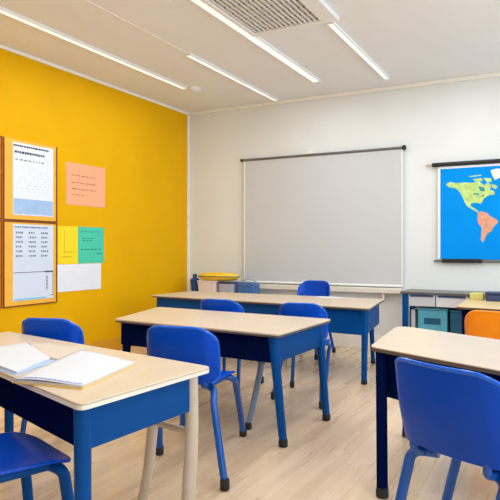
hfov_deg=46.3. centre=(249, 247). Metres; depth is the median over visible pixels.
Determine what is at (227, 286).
storage bin
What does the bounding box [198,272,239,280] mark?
oval dish
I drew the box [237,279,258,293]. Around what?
storage bin
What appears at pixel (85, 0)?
trim
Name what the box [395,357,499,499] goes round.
chair
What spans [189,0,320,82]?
recessed light
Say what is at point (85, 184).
paper sheet
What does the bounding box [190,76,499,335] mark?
wall
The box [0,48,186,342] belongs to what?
wall
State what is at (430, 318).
storage bin
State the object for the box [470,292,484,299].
box
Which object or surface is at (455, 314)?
storage bin
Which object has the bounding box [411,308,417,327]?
folder
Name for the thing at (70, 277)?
paper sheet
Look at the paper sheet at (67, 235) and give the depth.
6.43 m
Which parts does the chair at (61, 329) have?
leg, backrest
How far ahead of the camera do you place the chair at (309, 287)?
7.03 m
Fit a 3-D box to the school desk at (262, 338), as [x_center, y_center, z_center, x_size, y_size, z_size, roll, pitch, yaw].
[-0.315,0.890,4.420,1.741,0.720,0.888,0,0,32]
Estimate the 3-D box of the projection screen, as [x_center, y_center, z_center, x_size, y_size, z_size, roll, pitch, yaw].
[0.873,-0.392,7.532,2.260,1.736,0.080,0,0,28]
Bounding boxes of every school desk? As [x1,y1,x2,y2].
[0,332,208,499]
[115,307,329,447]
[152,291,383,384]
[371,327,499,498]
[457,298,499,334]
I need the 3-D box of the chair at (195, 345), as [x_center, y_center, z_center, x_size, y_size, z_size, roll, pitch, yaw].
[-0.324,0.840,3.489,0.526,0.820,0.957,0,0,6]
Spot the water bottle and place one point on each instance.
(193, 281)
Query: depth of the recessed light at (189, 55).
6.62 m
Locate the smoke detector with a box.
[188,86,200,92]
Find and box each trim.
[0,45,187,114]
[85,0,187,53]
[187,72,499,115]
[187,116,189,290]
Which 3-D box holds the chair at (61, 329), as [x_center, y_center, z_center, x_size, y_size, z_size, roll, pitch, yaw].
[-1.211,0.840,3.840,0.442,0.820,0.520,0,0,12]
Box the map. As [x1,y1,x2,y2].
[426,159,499,262]
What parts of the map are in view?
rod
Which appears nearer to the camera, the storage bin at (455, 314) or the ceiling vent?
the ceiling vent
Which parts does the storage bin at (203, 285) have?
lid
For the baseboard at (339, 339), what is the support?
attached to the wall at (453, 121)
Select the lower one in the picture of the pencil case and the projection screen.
the pencil case
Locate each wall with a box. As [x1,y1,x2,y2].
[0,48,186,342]
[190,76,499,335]
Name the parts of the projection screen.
rod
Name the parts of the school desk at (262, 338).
leg, panel, support leg, leg, panel, leg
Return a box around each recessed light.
[0,6,187,89]
[185,53,278,101]
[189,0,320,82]
[326,22,389,79]
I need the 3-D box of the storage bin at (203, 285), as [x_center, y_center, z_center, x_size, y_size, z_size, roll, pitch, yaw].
[-0.529,0.532,7.972,0.309,0.185,0.268,0,0,28]
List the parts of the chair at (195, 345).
leg, leg, backrest, leg, seat frame, seat, leg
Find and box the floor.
[0,345,497,499]
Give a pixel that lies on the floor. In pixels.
(335, 458)
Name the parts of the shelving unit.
leg, leg, drawer rail, drawer, drawer rail, drawer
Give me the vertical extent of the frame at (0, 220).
0.855 m
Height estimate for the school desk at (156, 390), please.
0.728 m
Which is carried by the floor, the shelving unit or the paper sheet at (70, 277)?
the shelving unit
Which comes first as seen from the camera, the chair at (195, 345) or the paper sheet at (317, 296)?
the chair at (195, 345)
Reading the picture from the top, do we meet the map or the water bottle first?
the map
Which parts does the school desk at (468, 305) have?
panel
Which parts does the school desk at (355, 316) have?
panel, leg, panel, leg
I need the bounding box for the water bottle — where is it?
[190,274,199,290]
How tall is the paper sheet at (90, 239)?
0.415 m
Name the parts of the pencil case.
case lid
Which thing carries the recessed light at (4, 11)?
in the ceiling
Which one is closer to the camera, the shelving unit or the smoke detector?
the shelving unit
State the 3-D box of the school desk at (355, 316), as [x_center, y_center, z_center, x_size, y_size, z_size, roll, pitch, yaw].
[0.192,0.890,6.285,2.573,0.720,1.172,0,0,28]
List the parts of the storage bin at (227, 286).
lid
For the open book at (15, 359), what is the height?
0.021 m
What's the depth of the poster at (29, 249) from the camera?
5.95 m
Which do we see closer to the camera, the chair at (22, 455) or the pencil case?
the chair at (22, 455)
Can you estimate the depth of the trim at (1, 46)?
6.65 m
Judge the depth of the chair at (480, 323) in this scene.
4.41 m
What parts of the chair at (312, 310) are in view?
leg, backrest, leg, leg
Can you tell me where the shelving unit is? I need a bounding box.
[400,289,486,326]
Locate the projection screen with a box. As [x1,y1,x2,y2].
[240,145,405,287]
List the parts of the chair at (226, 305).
backrest, leg, leg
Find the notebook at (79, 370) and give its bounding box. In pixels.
[12,350,135,389]
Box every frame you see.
[0,136,1,219]
[0,220,1,308]
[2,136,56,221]
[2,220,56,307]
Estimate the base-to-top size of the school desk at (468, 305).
0.720 m
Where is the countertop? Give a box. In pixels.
[400,289,486,296]
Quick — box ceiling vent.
[200,0,338,36]
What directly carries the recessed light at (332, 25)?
in the ceiling
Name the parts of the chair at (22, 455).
seat frame, leg, seat, leg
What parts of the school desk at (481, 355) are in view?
leg, panel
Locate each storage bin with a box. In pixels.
[197,280,224,291]
[218,281,237,292]
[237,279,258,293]
[417,306,451,332]
[449,308,461,333]
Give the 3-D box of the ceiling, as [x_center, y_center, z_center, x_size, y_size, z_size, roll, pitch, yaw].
[0.574,-2.020,2.357,8.600,0.100,9.700,0,0,28]
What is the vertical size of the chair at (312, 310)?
0.810 m
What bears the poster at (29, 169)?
attached to the wall at (140, 144)
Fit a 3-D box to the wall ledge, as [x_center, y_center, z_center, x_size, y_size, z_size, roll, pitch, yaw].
[0.802,0.557,7.558,2.320,0.145,0.100,0,0,28]
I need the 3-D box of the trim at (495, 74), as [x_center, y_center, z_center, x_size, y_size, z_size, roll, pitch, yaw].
[2.796,-1.948,6.537,8.400,0.045,0.030,0,0,28]
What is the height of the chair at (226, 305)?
0.810 m
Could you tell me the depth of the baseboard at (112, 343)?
7.01 m
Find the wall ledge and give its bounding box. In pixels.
[259,284,402,299]
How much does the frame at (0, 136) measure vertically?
0.810 m
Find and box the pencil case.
[485,291,499,301]
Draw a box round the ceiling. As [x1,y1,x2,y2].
[0,0,499,111]
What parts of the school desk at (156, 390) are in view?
leg, panel, leg, panel, trestle leg, trestle leg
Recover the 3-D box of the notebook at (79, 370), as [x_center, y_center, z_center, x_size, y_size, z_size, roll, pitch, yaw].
[-0.714,0.519,2.556,0.382,0.023,0.733,0,0,6]
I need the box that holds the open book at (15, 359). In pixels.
[0,343,85,375]
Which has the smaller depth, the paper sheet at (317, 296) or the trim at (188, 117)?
the paper sheet at (317, 296)
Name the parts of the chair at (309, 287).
backrest, leg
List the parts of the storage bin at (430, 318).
label plate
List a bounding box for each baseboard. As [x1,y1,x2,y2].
[85,336,132,349]
[326,333,382,348]
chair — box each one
[0,432,73,499]
[20,318,84,432]
[146,325,246,490]
[200,299,263,386]
[271,302,331,409]
[297,280,335,359]
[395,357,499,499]
[464,310,499,339]
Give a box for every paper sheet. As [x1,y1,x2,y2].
[57,263,100,291]
[58,226,77,263]
[66,162,104,207]
[78,227,103,263]
[317,296,342,297]
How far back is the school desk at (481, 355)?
3.05 m

